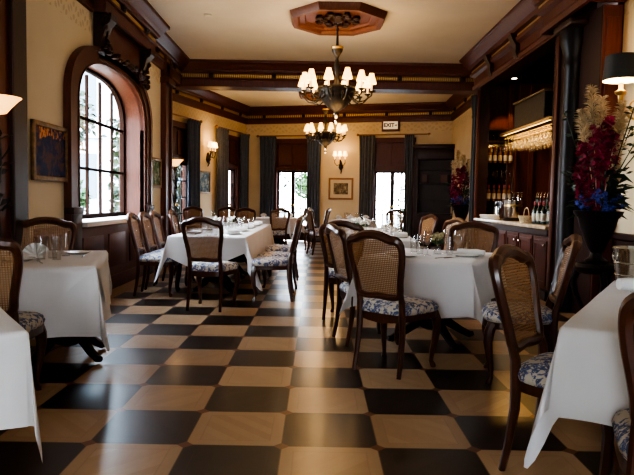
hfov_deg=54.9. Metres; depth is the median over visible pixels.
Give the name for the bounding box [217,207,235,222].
dining chair
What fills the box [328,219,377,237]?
tablecloth
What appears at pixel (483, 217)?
folded towel
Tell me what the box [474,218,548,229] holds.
countertop
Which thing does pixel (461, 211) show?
pedestal
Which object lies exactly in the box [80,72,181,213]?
building
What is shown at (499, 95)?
wall
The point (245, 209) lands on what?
dining chair
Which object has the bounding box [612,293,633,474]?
dining chair
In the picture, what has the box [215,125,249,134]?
curtain rod
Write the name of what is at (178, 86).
beam
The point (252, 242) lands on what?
tablecloth
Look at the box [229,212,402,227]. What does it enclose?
ground
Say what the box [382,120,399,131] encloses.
exit sign
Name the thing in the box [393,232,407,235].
rolled napkin
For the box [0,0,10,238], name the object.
trim
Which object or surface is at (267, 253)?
dining chair
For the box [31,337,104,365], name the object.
dining table
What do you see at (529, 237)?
bar counter
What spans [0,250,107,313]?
topper
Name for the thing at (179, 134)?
door
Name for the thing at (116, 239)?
trim
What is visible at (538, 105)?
box
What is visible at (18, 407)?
tablecloth
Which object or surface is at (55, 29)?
wall
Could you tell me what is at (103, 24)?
corbel
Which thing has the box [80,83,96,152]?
tree
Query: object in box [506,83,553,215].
trim
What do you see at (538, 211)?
wine bottle
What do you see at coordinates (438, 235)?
posy
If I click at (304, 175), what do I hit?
topiary
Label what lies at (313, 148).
curtain
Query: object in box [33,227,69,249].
trim
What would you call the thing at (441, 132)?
wall
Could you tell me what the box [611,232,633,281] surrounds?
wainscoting
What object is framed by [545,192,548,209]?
bottle
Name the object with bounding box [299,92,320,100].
ceiling medallion
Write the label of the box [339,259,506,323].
tablecloth
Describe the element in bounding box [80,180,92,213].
shrub
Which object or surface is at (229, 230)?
rolled napkin
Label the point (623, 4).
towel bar
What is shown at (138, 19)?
trim
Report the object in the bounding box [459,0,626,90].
crown molding
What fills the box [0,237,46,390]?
dining chair
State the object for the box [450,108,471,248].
wall
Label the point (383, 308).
dining chair
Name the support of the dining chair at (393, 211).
on the floor
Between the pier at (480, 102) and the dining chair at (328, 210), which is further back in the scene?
the dining chair at (328, 210)
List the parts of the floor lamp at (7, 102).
lamp shade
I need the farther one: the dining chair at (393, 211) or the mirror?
the dining chair at (393, 211)
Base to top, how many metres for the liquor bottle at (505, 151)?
0.303 m
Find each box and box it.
[421,174,427,182]
[440,175,447,182]
[513,88,552,127]
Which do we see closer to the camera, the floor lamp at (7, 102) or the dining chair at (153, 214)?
the floor lamp at (7, 102)
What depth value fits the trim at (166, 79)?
10.70 m
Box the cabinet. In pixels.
[413,144,454,246]
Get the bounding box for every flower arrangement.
[447,150,470,210]
[560,84,633,219]
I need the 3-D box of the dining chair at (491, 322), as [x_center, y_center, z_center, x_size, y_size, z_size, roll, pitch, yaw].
[1.472,0.481,4.236,0.651,1.037,0.549,2,4,14]
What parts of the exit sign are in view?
panel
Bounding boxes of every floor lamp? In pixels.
[0,94,31,347]
[172,159,182,226]
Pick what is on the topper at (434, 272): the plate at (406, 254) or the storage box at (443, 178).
the plate at (406, 254)
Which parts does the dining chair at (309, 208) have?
frame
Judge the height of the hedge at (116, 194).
3.223 m
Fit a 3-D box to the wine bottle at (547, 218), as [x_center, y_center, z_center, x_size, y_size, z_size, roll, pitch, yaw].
[3.086,-0.324,8.092,0.078,0.303,0.076,1,4,0]
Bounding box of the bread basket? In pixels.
[518,207,531,222]
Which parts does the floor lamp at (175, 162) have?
lamp shade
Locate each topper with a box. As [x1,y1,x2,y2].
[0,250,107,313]
[362,248,492,293]
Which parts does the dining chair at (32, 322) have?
cane panel, frame, leg, seat, seat rail, leg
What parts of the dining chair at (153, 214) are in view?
frame, leg, cane panel, leg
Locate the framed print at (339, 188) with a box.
[328,178,352,199]
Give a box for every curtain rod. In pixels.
[173,113,202,122]
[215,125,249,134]
[257,135,310,136]
[357,133,430,135]
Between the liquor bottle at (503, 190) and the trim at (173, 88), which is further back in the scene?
the trim at (173, 88)
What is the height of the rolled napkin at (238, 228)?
0.048 m
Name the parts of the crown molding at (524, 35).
opening moulding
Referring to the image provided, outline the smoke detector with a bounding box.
[204,13,211,17]
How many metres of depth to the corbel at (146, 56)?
9.14 m
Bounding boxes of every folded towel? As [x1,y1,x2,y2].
[480,214,498,216]
[480,216,499,218]
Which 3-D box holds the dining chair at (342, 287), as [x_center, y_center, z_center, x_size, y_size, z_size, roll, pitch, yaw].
[0.391,0.394,5.341,0.651,1.037,0.549,0,4,-16]
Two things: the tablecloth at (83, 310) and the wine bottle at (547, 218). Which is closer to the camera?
the tablecloth at (83, 310)
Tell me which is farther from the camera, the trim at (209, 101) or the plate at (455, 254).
the trim at (209, 101)
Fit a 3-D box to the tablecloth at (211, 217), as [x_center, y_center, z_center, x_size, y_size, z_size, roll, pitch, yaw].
[-2.396,-0.247,14.866,1.156,0.492,1.311,2,4,15]
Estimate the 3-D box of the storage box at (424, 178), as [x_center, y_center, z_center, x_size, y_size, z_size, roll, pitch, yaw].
[2.931,-1.606,16.615,0.170,0.212,0.150,2,4,15]
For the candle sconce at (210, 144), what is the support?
attached to the wall at (208, 202)
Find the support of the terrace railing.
on the ground
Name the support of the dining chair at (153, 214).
on the floor
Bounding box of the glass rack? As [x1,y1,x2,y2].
[500,75,551,139]
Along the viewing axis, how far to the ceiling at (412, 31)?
9.89 m
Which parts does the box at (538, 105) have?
lid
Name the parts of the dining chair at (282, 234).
seat, seat rail, frame, cane panel, leg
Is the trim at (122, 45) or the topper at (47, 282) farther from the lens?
the trim at (122, 45)
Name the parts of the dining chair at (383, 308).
leg, cane panel, frame, leg, seat rail, seat, leg, leg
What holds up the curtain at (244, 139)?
hanging from the curtain rod at (216, 126)
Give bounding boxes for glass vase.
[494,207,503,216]
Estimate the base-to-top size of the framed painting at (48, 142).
0.580 m
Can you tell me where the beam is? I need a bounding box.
[173,80,475,93]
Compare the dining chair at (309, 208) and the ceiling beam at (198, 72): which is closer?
the ceiling beam at (198, 72)
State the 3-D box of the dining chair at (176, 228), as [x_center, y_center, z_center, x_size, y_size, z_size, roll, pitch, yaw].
[-2.045,0.078,9.751,0.651,1.037,0.549,1,4,0]
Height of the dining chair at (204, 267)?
1.037 m
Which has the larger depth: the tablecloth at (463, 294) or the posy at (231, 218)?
the posy at (231, 218)
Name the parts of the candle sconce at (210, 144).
plate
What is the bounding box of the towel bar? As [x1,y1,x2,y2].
[619,2,624,110]
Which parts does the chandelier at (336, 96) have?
lamp shade, arm, lamp shade, arm, lamp shade, arm, arm, lamp shade, lamp shade, stem, gilt crown, arm, lamp shade, arm, lamp shade, lamp shade, arm, arm, lamp shade, lamp shade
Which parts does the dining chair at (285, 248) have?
seat, leg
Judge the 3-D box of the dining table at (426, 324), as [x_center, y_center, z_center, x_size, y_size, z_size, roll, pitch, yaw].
[1.021,0.532,5.402,0.860,0.745,1.040,3,4,27]
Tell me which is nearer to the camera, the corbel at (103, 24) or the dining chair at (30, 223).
the dining chair at (30, 223)
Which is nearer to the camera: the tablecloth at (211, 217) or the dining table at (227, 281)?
the dining table at (227, 281)
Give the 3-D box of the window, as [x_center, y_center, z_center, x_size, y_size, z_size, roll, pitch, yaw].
[-2.826,-0.876,8.210,0.573,3.084,3.260,1,4,0]
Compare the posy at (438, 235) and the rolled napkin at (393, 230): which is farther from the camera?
the rolled napkin at (393, 230)
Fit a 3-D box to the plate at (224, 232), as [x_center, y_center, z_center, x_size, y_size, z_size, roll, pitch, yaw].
[-1.069,-0.052,7.863,0.260,0.020,0.260,1,4,0]
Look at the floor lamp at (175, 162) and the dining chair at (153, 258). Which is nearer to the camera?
the dining chair at (153, 258)
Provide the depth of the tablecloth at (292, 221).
14.91 m
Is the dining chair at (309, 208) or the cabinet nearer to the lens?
the dining chair at (309, 208)
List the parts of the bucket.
ring handle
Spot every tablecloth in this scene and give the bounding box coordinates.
[0,263,111,350]
[0,307,42,463]
[154,223,274,290]
[199,216,245,226]
[252,217,306,237]
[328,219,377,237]
[338,227,419,263]
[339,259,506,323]
[524,280,633,468]
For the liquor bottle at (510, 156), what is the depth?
11.25 m
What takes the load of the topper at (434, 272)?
on the tablecloth at (463, 294)
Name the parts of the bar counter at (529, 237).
door, door, door, door, door, door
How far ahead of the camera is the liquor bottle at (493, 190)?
11.29 m
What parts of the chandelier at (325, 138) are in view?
lamp shade, stem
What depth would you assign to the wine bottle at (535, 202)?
8.25 m
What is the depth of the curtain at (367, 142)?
17.14 m
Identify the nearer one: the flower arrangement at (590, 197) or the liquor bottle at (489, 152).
the flower arrangement at (590, 197)
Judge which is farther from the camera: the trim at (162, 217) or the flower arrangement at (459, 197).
the flower arrangement at (459, 197)
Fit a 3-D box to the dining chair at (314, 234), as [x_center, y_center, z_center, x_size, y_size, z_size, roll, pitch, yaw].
[0.021,-0.133,13.701,0.651,1.037,0.549,0,4,-20]
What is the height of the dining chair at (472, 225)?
1.037 m
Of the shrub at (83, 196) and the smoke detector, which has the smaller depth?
the smoke detector
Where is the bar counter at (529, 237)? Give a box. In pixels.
[474,218,548,300]
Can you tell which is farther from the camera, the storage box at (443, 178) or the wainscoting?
the storage box at (443, 178)
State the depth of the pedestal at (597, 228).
5.46 m
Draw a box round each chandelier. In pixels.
[298,23,375,123]
[304,105,347,152]
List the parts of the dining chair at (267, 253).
leg, seat, leg, leg, frame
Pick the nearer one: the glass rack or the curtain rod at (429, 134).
the glass rack
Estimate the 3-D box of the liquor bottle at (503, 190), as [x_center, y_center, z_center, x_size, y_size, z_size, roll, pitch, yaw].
[3.470,-0.824,11.317,0.073,0.303,0.072,1,4,0]
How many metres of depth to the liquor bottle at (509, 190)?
11.29 m
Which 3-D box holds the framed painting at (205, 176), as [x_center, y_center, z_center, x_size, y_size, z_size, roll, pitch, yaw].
[-2.881,-1.405,15.502,0.040,0.580,0.740,2,4,15]
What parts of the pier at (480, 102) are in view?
jamb moulding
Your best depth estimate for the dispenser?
9.42 m
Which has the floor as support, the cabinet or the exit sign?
the cabinet
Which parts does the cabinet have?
door, shelf, cornice, shelf, shelf, shelf, door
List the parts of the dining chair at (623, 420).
leg, seat rail, seat, frame, leg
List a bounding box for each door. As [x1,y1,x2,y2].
[172,120,187,234]
[228,135,239,216]
[274,139,310,241]
[373,137,415,237]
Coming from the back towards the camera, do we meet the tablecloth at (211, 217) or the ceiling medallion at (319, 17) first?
the tablecloth at (211, 217)
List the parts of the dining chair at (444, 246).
cane panel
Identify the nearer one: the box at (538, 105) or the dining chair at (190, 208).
the box at (538, 105)
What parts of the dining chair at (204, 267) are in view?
leg, leg, cane panel, frame, seat rail, seat, leg, leg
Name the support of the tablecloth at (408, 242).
on the dining table
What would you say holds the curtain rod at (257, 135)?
attached to the wall at (441, 132)
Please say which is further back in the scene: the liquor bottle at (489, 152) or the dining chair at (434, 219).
the liquor bottle at (489, 152)
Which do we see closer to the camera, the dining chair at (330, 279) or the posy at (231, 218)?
the dining chair at (330, 279)
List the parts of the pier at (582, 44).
jamb moulding, panel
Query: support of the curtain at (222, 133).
hanging from the curtain rod at (216, 126)
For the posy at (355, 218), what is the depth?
9.03 m
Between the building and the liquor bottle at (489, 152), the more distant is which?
the building
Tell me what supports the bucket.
on the tablecloth at (586, 381)
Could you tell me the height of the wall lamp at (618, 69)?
0.650 m
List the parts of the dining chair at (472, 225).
cane panel, frame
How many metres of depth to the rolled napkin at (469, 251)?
5.32 m
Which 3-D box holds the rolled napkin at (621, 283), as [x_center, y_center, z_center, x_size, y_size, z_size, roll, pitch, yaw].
[1.778,0.256,3.346,0.261,0.072,0.068,1,4,-6]
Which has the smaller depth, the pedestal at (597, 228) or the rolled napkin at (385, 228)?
the pedestal at (597, 228)
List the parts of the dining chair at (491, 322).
leg, leg, seat, seat rail, leg, leg, cane panel, frame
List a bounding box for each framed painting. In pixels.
[30,119,67,181]
[153,157,161,187]
[200,170,210,193]
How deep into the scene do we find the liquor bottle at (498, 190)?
11.29 m
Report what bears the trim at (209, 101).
attached to the wall at (441, 132)
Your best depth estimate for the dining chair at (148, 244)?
8.21 m
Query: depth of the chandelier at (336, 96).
8.83 m
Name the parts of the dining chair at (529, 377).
leg, frame, cane panel, seat rail, seat, leg, leg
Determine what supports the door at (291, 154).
in the wall at (441, 132)
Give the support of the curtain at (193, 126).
hanging from the curtain rod at (173, 113)
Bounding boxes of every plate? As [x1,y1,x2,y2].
[0,256,35,261]
[64,250,90,254]
[224,232,242,234]
[386,253,419,256]
[452,253,481,256]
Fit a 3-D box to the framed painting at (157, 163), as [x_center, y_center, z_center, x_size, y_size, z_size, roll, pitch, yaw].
[-2.707,-1.085,10.255,0.040,0.500,0.600,1,4,0]
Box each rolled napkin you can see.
[228,229,239,232]
[236,227,246,229]
[243,224,253,226]
[384,227,396,229]
[389,229,401,232]
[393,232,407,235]
[457,249,484,255]
[616,278,633,289]
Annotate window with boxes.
[63,45,153,274]
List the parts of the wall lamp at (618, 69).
lamp shade, arm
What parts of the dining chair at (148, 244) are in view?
leg, frame, cane panel, leg, leg, leg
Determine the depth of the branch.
19.41 m
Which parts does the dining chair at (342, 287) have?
leg, cane panel, frame, seat rail, seat, leg, leg, leg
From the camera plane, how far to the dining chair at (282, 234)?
13.37 m
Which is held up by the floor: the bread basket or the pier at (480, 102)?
the pier at (480, 102)
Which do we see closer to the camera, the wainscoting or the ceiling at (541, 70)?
the wainscoting
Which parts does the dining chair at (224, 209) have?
cane panel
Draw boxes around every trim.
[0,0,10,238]
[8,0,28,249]
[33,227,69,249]
[77,0,189,83]
[82,220,145,288]
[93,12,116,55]
[98,27,139,83]
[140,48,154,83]
[153,216,163,270]
[160,54,175,266]
[173,88,475,94]
[173,89,470,123]
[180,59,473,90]
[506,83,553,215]
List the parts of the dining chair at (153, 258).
frame, leg, cane panel, leg, seat, seat rail, leg, leg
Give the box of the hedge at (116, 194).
[102,118,181,223]
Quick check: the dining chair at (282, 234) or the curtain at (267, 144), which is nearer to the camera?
the dining chair at (282, 234)
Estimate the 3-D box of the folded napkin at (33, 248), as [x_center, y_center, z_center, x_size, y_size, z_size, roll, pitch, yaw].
[-2.076,0.095,4.502,0.183,0.111,0.070,0,4,-17]
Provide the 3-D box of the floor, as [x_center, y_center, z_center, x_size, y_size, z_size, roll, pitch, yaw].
[-0.013,0.777,7.312,14.000,0.001,24.500,1,4,0]
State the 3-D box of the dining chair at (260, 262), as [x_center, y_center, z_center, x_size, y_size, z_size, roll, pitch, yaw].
[-0.491,0.246,7.468,0.651,1.037,0.549,1,4,-2]
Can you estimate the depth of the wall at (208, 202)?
15.81 m
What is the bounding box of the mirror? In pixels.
[486,127,516,216]
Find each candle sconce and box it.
[206,142,217,165]
[333,151,346,173]
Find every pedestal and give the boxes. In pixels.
[451,205,468,249]
[570,210,623,308]
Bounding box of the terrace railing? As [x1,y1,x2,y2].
[229,206,397,225]
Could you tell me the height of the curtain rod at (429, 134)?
0.080 m
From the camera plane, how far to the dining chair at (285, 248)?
9.19 m
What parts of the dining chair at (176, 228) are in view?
frame, cane panel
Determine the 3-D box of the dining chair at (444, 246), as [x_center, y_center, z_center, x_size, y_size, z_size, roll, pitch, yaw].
[1.574,0.261,7.805,0.651,1.037,0.549,-1,4,-28]
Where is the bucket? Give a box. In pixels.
[612,246,633,281]
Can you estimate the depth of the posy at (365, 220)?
8.64 m
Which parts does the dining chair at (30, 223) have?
cane panel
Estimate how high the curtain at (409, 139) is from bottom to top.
3.020 m
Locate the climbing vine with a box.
[396,173,403,228]
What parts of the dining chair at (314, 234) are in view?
leg, frame, cane panel, leg, seat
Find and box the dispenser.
[502,194,522,220]
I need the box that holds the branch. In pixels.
[280,173,289,188]
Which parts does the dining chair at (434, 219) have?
cane panel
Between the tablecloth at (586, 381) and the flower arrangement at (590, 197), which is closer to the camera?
the tablecloth at (586, 381)
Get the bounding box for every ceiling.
[147,0,519,106]
[502,3,621,83]
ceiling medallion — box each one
[290,1,386,35]
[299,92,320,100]
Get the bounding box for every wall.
[26,0,160,243]
[173,101,245,216]
[246,121,452,225]
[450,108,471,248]
[489,0,633,233]
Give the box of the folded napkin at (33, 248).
[23,243,48,257]
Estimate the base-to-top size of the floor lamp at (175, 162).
1.965 m
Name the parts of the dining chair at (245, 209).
cane panel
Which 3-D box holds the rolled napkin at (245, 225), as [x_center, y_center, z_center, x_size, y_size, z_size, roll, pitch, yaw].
[-1.068,-0.185,9.508,0.161,0.048,0.044,1,4,-6]
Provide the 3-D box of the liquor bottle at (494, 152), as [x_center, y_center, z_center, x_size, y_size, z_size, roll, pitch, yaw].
[3.292,-1.526,11.274,0.073,0.303,0.072,1,4,0]
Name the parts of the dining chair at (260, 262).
leg, seat, seat rail, leg, frame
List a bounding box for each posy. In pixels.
[227,216,234,222]
[351,217,360,224]
[360,218,370,227]
[430,232,445,245]
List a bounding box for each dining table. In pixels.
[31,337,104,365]
[193,254,247,291]
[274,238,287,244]
[387,318,473,348]
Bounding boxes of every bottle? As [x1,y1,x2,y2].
[487,185,490,200]
[488,147,491,162]
[492,185,495,200]
[493,147,496,162]
[497,185,500,200]
[498,147,501,162]
[502,185,505,200]
[503,147,506,162]
[507,185,510,199]
[508,147,512,162]
[532,201,536,223]
[536,201,540,223]
[540,202,546,224]
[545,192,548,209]
[546,202,549,223]
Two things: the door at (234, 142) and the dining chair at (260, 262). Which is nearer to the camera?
the dining chair at (260, 262)
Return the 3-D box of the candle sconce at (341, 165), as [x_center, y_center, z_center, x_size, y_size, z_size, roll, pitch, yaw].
[0.666,-2.127,17.331,0.432,0.625,0.271,2,4,15]
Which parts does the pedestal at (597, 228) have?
leg, leg, leg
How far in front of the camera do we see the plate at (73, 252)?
4.83 m
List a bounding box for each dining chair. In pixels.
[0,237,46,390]
[20,217,77,250]
[126,212,180,296]
[138,211,187,290]
[150,211,195,283]
[168,210,180,275]
[181,217,239,311]
[182,206,202,230]
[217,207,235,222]
[234,207,255,223]
[250,216,302,301]
[257,214,305,292]
[265,212,306,280]
[269,208,289,244]
[303,208,330,249]
[303,208,332,254]
[308,207,316,248]
[319,220,364,319]
[325,223,398,346]
[346,230,440,379]
[386,209,404,229]
[417,214,437,248]
[440,217,467,249]
[448,221,498,318]
[481,234,581,384]
[488,244,613,474]
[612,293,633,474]
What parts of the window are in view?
sash, sill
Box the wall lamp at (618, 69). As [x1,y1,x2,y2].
[602,52,633,119]
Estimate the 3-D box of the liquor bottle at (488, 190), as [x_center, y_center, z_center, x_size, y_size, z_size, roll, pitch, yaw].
[3.185,-0.829,11.317,0.073,0.303,0.072,1,4,0]
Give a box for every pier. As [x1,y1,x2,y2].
[467,89,490,248]
[546,4,623,313]
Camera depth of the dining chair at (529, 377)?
2.77 m
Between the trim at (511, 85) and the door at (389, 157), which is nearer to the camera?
the trim at (511, 85)
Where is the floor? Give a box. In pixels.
[0,240,614,474]
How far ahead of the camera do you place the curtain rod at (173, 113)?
14.26 m
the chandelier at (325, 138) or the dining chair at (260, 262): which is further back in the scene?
the chandelier at (325, 138)
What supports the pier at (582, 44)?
on the floor
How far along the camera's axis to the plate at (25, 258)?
4.34 m
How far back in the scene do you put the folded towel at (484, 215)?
10.27 m
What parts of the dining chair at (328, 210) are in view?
leg, frame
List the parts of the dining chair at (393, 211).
cane panel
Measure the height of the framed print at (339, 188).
0.620 m
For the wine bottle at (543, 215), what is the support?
on the bar counter at (529, 237)
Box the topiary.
[295,173,306,225]
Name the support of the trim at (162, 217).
attached to the wall at (55, 29)
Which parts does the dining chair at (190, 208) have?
cane panel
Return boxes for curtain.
[187,118,200,218]
[216,127,228,216]
[239,133,249,222]
[260,136,276,216]
[306,136,321,240]
[358,135,375,219]
[403,135,414,235]
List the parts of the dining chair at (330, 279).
leg, leg, seat rail, seat, cane panel, frame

